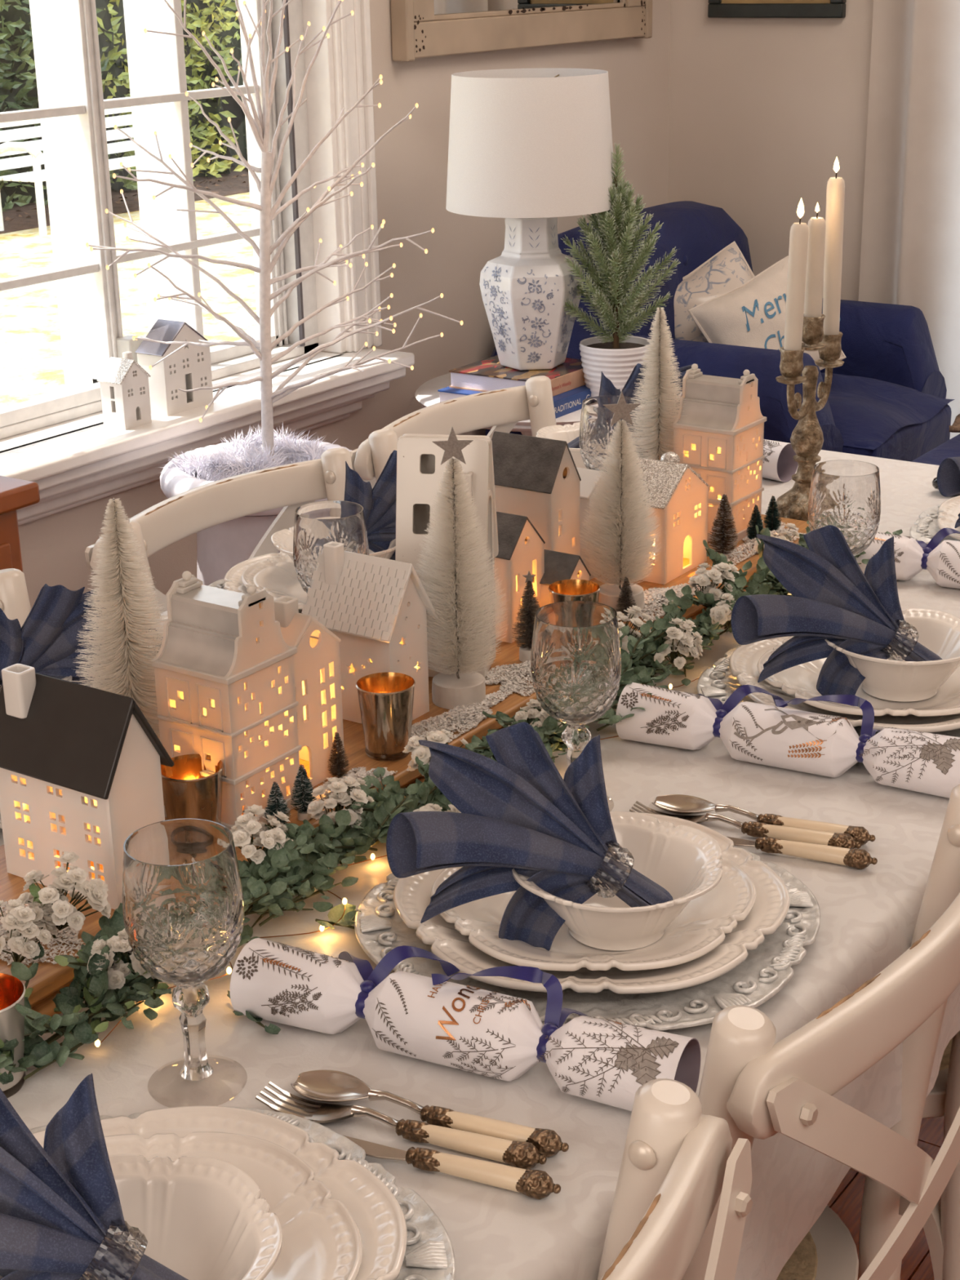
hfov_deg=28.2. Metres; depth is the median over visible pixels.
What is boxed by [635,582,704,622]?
snow
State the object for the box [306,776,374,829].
breath
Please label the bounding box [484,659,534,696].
snow
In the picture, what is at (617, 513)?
tree
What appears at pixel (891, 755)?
print
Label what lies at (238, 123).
hedge
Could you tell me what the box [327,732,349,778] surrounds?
tree
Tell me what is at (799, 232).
taper candle
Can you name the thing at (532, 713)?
breath
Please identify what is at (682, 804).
bowl
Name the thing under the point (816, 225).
taper candle
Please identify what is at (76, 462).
window sill
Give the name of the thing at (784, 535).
breath
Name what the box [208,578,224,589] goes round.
charger plate
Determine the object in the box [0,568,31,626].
chair
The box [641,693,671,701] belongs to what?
print
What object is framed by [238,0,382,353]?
trim
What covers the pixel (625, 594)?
tree
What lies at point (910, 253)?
sheer curtain
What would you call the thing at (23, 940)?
breath
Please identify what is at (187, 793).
votive holder
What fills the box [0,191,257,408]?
lawn
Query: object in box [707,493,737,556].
tree
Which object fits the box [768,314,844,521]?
candelabra
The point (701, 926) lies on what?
salad plate
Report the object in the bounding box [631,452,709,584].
house
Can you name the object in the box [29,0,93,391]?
porch post
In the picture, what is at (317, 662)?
house
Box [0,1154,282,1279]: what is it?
soup bowl
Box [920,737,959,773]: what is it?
print
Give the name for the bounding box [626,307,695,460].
tree
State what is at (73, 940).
flowers
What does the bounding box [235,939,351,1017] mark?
print
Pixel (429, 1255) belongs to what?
charger plate
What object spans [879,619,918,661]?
napkin ring
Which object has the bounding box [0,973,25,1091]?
votive holder
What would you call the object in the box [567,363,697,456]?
napkin
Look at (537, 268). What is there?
print
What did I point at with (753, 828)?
fork
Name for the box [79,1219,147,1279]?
napkin ring
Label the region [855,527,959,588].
cracker
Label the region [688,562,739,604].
flowers
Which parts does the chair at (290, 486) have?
post, rail, post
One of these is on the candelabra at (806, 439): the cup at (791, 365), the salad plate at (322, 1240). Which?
the cup at (791, 365)
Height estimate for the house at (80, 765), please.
0.163 m
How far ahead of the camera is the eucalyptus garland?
1.41 m
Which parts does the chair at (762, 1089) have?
post, seat, rail, post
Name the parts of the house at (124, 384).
roof panel, roof panel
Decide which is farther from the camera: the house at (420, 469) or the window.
the window
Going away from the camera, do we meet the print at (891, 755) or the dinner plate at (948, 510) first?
the print at (891, 755)
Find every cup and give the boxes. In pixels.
[779,346,804,377]
[801,314,825,344]
[817,331,842,361]
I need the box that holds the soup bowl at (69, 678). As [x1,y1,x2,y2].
[62,675,72,681]
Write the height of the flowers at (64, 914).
0.056 m
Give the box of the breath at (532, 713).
[508,698,562,728]
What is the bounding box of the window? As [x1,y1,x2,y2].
[0,0,318,439]
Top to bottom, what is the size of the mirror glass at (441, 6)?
0.752 m
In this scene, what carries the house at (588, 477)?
on the board
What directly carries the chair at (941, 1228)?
on the floor
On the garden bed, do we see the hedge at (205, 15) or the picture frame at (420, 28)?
the hedge at (205, 15)
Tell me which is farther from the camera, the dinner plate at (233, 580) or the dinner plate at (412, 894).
the dinner plate at (233, 580)
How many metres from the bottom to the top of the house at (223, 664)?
0.196 m
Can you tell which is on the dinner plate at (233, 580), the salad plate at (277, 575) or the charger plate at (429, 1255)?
the salad plate at (277, 575)
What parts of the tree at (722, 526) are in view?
wire stem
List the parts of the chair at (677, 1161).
post, rail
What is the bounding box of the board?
[0,514,808,1017]
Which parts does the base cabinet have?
door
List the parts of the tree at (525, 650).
wire stem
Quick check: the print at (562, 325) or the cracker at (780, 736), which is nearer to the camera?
the cracker at (780, 736)
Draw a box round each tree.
[70,497,167,740]
[85,0,462,467]
[263,781,290,825]
[289,764,317,821]
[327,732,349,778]
[413,426,508,709]
[511,570,540,662]
[578,391,662,613]
[615,577,636,622]
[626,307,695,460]
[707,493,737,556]
[746,504,764,539]
[763,495,782,533]
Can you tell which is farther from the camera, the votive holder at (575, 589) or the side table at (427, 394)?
the side table at (427, 394)
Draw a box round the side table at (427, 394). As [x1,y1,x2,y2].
[414,373,682,436]
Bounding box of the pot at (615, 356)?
[579,335,650,396]
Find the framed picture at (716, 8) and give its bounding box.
[707,0,846,17]
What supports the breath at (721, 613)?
on the eucalyptus garland
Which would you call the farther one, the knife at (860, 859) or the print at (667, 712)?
the print at (667, 712)
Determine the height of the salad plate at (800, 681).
0.024 m
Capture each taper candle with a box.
[783,197,808,350]
[804,202,826,317]
[822,156,844,334]
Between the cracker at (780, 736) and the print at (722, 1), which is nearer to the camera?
the cracker at (780, 736)
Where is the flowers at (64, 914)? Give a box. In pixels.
[17,851,111,930]
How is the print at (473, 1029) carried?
on the cracker at (436, 1020)
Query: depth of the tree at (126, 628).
1.52 m
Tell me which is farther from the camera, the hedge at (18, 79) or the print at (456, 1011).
the hedge at (18, 79)
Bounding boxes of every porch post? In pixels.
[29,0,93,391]
[123,0,189,332]
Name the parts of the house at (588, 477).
roof panel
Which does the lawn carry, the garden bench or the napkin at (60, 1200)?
the garden bench
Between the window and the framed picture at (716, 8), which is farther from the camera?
the framed picture at (716, 8)
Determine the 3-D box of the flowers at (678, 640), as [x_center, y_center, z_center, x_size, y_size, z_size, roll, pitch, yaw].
[0.190,0.003,1.839,0.044,0.044,0.071,12,24,32]
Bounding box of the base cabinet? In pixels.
[0,475,39,572]
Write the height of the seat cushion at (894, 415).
0.203 m
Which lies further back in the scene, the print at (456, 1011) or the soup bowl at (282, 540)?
the soup bowl at (282, 540)
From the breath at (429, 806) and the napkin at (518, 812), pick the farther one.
the breath at (429, 806)
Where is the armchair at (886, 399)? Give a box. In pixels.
[485,200,955,462]
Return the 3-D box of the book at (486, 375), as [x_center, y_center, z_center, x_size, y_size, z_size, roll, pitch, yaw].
[0.085,-0.484,3.486,0.204,0.031,0.200,12,24,32]
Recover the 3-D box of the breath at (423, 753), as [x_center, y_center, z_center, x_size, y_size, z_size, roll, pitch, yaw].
[-0.039,0.097,1.590,0.046,0.049,0.058,12,24,32]
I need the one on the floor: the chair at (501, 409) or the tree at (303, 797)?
the chair at (501, 409)
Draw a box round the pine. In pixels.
[560,142,680,396]
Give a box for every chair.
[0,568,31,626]
[84,447,352,620]
[350,375,556,488]
[596,1078,752,1279]
[681,784,959,1279]
[922,1030,959,1279]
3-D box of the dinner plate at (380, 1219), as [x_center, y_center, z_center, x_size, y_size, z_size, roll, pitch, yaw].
[-0.180,0.339,1.014,0.288,0.026,0.275,17,27,41]
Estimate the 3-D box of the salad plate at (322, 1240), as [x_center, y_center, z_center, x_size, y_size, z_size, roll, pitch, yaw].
[-0.179,0.335,1.008,0.224,0.024,0.235,-13,23,-29]
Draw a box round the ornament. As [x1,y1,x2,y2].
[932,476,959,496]
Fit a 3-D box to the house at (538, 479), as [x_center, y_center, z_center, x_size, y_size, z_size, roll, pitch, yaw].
[0.052,-0.127,2.000,0.089,0.176,0.060,12,24,32]
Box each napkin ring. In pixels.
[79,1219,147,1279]
[583,841,634,897]
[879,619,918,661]
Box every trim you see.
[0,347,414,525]
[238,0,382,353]
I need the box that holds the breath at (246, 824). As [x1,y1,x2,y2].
[230,804,293,864]
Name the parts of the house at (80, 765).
roof panel, roof panel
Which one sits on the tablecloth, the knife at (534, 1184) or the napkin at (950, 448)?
the knife at (534, 1184)
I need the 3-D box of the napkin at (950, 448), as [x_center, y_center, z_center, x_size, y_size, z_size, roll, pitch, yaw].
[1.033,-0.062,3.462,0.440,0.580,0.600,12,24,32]
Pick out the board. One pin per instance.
(49, 978)
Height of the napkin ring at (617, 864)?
0.039 m
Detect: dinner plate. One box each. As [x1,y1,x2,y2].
[31,1105,407,1279]
[223,551,302,613]
[393,811,790,994]
[728,636,959,732]
[937,495,959,540]
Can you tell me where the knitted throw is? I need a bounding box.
[949,413,959,432]
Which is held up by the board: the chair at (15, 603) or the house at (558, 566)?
the house at (558, 566)
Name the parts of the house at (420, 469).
roof panel, roof panel, arch moulding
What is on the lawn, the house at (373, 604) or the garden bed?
the garden bed
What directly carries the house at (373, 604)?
on the board
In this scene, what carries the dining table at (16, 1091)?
on the floor
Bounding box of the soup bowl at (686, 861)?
[511,811,722,951]
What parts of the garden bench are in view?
leg, armrest, leg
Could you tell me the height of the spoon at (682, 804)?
0.016 m
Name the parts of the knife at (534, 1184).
blade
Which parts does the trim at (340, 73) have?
casing moulding, casing moulding, casing moulding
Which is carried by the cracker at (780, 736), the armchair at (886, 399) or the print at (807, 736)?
the print at (807, 736)
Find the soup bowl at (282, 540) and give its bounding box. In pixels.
[271,526,395,561]
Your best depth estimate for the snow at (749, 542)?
2.18 m
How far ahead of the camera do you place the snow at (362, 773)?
1.59 m
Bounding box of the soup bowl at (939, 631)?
[824,608,959,702]
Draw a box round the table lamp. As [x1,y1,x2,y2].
[445,67,614,370]
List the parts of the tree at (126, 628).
wire stem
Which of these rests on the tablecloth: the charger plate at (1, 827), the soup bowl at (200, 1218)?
the charger plate at (1, 827)
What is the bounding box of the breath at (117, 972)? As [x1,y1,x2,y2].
[87,928,155,989]
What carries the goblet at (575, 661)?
on the tablecloth
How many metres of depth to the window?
3.22 m
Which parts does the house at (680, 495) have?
roof panel, roof panel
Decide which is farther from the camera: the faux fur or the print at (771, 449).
the faux fur
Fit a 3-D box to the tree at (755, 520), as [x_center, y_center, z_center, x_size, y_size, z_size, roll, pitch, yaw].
[0.317,-0.134,2.196,0.022,0.045,0.022,12,24,32]
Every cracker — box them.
[229,937,700,1111]
[615,682,959,798]
[671,439,798,482]
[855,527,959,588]
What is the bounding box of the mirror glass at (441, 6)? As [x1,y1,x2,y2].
[434,0,619,14]
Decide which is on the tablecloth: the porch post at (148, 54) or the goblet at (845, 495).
the goblet at (845, 495)
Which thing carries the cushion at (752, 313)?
on the armchair at (886, 399)
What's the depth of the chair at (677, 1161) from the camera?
1.00 m
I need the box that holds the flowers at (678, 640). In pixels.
[653,617,702,669]
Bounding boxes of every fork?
[255,1081,546,1168]
[629,800,861,848]
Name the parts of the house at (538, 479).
roof panel, roof panel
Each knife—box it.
[342,1134,560,1199]
[727,836,877,869]
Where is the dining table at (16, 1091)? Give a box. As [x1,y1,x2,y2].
[2,1076,23,1097]
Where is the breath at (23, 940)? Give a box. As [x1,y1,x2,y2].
[0,898,57,962]
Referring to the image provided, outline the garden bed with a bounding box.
[0,165,249,234]
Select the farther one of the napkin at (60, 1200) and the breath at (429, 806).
the breath at (429, 806)
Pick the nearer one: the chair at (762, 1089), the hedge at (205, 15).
the chair at (762, 1089)
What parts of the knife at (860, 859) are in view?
blade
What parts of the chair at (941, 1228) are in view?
seat, post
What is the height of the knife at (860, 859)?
0.015 m
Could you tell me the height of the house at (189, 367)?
0.145 m
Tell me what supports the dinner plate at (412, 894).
on the charger plate at (766, 969)
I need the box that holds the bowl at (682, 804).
[651,794,715,814]
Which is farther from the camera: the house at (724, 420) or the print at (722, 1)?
the print at (722, 1)
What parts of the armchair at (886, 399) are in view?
backrest, arm, arm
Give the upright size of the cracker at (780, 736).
0.067 m
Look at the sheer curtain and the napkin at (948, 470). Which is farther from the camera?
the sheer curtain
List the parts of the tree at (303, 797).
wire stem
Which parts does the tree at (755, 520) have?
wire stem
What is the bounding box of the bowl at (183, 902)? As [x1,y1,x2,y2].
[122,817,244,986]
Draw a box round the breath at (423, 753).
[402,728,467,777]
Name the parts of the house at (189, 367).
roof panel, roof panel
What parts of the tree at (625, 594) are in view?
wire stem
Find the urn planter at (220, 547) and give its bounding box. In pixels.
[160,438,351,586]
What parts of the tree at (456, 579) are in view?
wire stem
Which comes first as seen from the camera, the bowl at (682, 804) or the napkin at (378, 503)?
the bowl at (682, 804)
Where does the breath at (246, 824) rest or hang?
on the eucalyptus garland
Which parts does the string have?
bulb, bulb, bulb, bulb, bulb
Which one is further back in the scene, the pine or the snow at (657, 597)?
the pine
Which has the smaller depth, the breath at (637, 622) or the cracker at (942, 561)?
the breath at (637, 622)
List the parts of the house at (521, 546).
roof panel, roof panel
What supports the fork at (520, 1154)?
on the tablecloth
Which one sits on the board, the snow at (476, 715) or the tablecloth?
the snow at (476, 715)
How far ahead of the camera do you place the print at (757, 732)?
1.64 m
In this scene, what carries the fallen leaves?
on the garden bed
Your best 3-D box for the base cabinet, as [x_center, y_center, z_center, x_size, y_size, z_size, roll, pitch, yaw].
[-0.755,0.258,2.273,0.300,0.856,0.455,12,24,32]
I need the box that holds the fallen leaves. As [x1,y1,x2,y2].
[4,173,246,222]
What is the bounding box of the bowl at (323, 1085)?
[290,1069,371,1102]
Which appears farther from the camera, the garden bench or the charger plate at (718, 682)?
the garden bench
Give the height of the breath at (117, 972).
0.041 m
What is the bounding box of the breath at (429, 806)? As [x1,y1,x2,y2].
[413,803,461,813]
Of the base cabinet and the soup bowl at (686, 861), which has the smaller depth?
the soup bowl at (686, 861)
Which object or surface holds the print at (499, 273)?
attached to the table lamp
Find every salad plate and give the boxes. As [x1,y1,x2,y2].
[104,1131,362,1279]
[240,552,307,608]
[431,855,755,971]
[757,635,959,716]
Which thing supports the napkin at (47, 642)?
in the soup bowl at (69, 678)
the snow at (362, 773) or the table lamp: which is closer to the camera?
the snow at (362, 773)
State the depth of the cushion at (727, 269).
3.99 m
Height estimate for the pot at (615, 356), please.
0.108 m
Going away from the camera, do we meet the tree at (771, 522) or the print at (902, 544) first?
the print at (902, 544)
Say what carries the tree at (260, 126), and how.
in the urn planter at (220, 547)
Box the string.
[94,643,740,1047]
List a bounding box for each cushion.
[673,240,755,342]
[688,255,846,369]
[820,372,955,462]
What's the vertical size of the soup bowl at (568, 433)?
0.055 m
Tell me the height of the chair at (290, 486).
0.860 m
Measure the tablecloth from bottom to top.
0.194 m
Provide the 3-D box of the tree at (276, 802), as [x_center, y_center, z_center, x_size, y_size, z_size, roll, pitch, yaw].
[-0.160,0.130,1.500,0.022,0.041,0.022,-1,20,1]
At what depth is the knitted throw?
3.50 m
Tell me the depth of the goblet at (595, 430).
2.25 m
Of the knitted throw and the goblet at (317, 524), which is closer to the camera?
the goblet at (317, 524)
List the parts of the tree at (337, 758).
wire stem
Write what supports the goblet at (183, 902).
on the tablecloth
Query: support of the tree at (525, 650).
on the board
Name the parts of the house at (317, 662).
roof panel, roof panel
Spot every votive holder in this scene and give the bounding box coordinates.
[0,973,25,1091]
[160,754,223,823]
[355,671,415,755]
[547,578,599,603]
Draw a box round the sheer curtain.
[857,0,959,439]
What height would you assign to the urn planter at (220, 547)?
0.686 m
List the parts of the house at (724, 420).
panel frame, panel frame, panel frame, cornice, cornice, cornice, cornice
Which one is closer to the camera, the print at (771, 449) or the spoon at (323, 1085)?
the spoon at (323, 1085)
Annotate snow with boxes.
[310,766,397,818]
[411,688,514,742]
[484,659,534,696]
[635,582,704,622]
[726,521,806,564]
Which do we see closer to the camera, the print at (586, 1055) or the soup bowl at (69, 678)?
the print at (586, 1055)
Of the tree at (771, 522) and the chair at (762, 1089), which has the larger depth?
the tree at (771, 522)
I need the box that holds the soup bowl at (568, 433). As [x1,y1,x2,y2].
[536,422,644,468]
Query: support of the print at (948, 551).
attached to the cracker at (942, 561)
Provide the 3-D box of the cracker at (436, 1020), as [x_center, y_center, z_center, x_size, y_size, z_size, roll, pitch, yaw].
[-0.002,0.232,1.253,0.312,0.067,0.112,8,22,24]
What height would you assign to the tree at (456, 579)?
0.257 m
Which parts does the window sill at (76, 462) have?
sill moulding, sill moulding, sill moulding, sill moulding, sill moulding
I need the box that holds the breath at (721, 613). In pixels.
[709,592,733,628]
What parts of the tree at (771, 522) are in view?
wire stem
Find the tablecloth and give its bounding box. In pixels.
[0,449,959,1279]
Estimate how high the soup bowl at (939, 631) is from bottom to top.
0.055 m
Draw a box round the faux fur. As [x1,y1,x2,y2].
[157,422,337,483]
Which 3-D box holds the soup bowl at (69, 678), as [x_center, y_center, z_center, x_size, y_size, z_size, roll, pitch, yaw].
[-0.439,0.062,1.709,0.147,0.055,0.154,-10,22,-24]
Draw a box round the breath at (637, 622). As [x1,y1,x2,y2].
[616,605,651,653]
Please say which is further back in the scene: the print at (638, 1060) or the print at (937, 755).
the print at (937, 755)
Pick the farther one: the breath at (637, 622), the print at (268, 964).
the breath at (637, 622)
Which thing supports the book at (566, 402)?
on the side table at (427, 394)
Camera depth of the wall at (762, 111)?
4.32 m
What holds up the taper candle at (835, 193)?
on the candelabra at (806, 439)
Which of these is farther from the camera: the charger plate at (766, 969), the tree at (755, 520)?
the tree at (755, 520)
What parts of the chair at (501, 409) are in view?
post, post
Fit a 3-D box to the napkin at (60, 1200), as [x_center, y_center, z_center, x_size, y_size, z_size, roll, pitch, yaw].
[-0.237,0.287,0.942,0.201,0.150,0.060,-2,20,-3]
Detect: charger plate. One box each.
[0,812,2,828]
[29,1106,455,1279]
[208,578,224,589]
[354,846,820,1030]
[696,644,959,737]
[909,503,959,545]
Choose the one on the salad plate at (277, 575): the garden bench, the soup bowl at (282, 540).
the soup bowl at (282, 540)
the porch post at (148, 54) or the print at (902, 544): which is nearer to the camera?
the print at (902, 544)
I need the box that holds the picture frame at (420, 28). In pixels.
[390,0,652,62]
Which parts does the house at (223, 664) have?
panel frame, panel frame, panel frame, panel frame, cornice, cornice, cornice, cornice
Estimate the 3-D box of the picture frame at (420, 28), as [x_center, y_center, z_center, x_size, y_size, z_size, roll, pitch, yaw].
[0.101,-1.613,3.754,0.039,0.866,0.921,12,24,32]
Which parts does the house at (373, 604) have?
roof panel, roof panel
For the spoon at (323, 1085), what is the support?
on the tablecloth
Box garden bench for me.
[0,106,136,235]
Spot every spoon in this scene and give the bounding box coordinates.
[290,1069,568,1157]
[651,794,875,845]
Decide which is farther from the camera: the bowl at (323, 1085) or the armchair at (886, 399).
the armchair at (886, 399)
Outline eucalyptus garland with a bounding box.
[0,520,902,1084]
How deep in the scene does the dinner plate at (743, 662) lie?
1.76 m
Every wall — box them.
[17,0,671,608]
[667,0,873,301]
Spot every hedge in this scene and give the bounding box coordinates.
[0,0,119,211]
[95,0,244,190]
[212,0,248,168]
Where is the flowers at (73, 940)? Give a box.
[0,901,85,965]
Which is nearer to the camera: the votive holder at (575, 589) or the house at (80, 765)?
the house at (80, 765)
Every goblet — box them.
[122,817,244,1080]
[293,500,368,592]
[530,600,621,766]
[578,395,640,471]
[808,460,880,555]
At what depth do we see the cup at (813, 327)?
2.25 m
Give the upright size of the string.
0.019 m
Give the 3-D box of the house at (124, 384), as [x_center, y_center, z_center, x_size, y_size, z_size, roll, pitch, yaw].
[-0.567,-0.400,3.053,0.052,0.115,0.069,12,24,32]
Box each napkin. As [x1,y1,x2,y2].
[0,583,161,685]
[0,1072,188,1279]
[343,449,396,559]
[386,721,673,951]
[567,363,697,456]
[730,524,942,695]
[911,434,959,465]
[937,457,959,528]
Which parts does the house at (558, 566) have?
roof panel, roof panel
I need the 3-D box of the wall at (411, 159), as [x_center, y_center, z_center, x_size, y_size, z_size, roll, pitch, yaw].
[-1.455,-0.480,1.936,0.200,2.500,6.850,12,24,32]
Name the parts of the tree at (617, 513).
wire stem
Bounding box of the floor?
[827,1115,944,1279]
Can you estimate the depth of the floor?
2.30 m
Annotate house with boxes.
[0,663,173,909]
[97,351,151,430]
[134,319,213,416]
[151,570,302,830]
[274,595,344,786]
[301,541,439,724]
[395,433,498,678]
[491,431,581,555]
[493,511,545,643]
[532,549,591,607]
[576,466,610,579]
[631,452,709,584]
[672,363,766,543]
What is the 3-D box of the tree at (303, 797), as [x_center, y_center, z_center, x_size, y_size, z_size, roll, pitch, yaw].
[-0.140,0.120,1.517,0.023,0.047,0.022,-1,20,0]
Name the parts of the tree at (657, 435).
wire stem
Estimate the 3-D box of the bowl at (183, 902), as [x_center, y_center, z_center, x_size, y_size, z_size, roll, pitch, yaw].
[-0.183,0.168,1.180,0.074,0.096,0.074,12,24,32]
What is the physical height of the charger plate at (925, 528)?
0.017 m
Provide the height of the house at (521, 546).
0.123 m
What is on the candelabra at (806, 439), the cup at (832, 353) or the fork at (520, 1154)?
the cup at (832, 353)
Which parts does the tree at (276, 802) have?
wire stem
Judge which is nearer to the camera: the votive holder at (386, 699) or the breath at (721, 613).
the votive holder at (386, 699)
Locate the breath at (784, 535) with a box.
[753,523,799,551]
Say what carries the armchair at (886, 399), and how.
on the floor
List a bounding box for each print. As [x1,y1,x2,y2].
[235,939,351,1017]
[261,957,300,971]
[372,977,530,1078]
[427,980,531,1040]
[483,226,515,353]
[516,227,558,363]
[537,1013,679,1096]
[551,225,581,354]
[614,1036,677,1084]
[620,683,706,735]
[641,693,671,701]
[721,0,830,3]
[728,704,850,760]
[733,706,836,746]
[763,439,780,462]
[787,716,849,757]
[858,727,959,782]
[862,532,911,563]
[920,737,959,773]
[938,541,959,583]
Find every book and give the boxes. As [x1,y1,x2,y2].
[437,384,591,417]
[448,355,586,396]

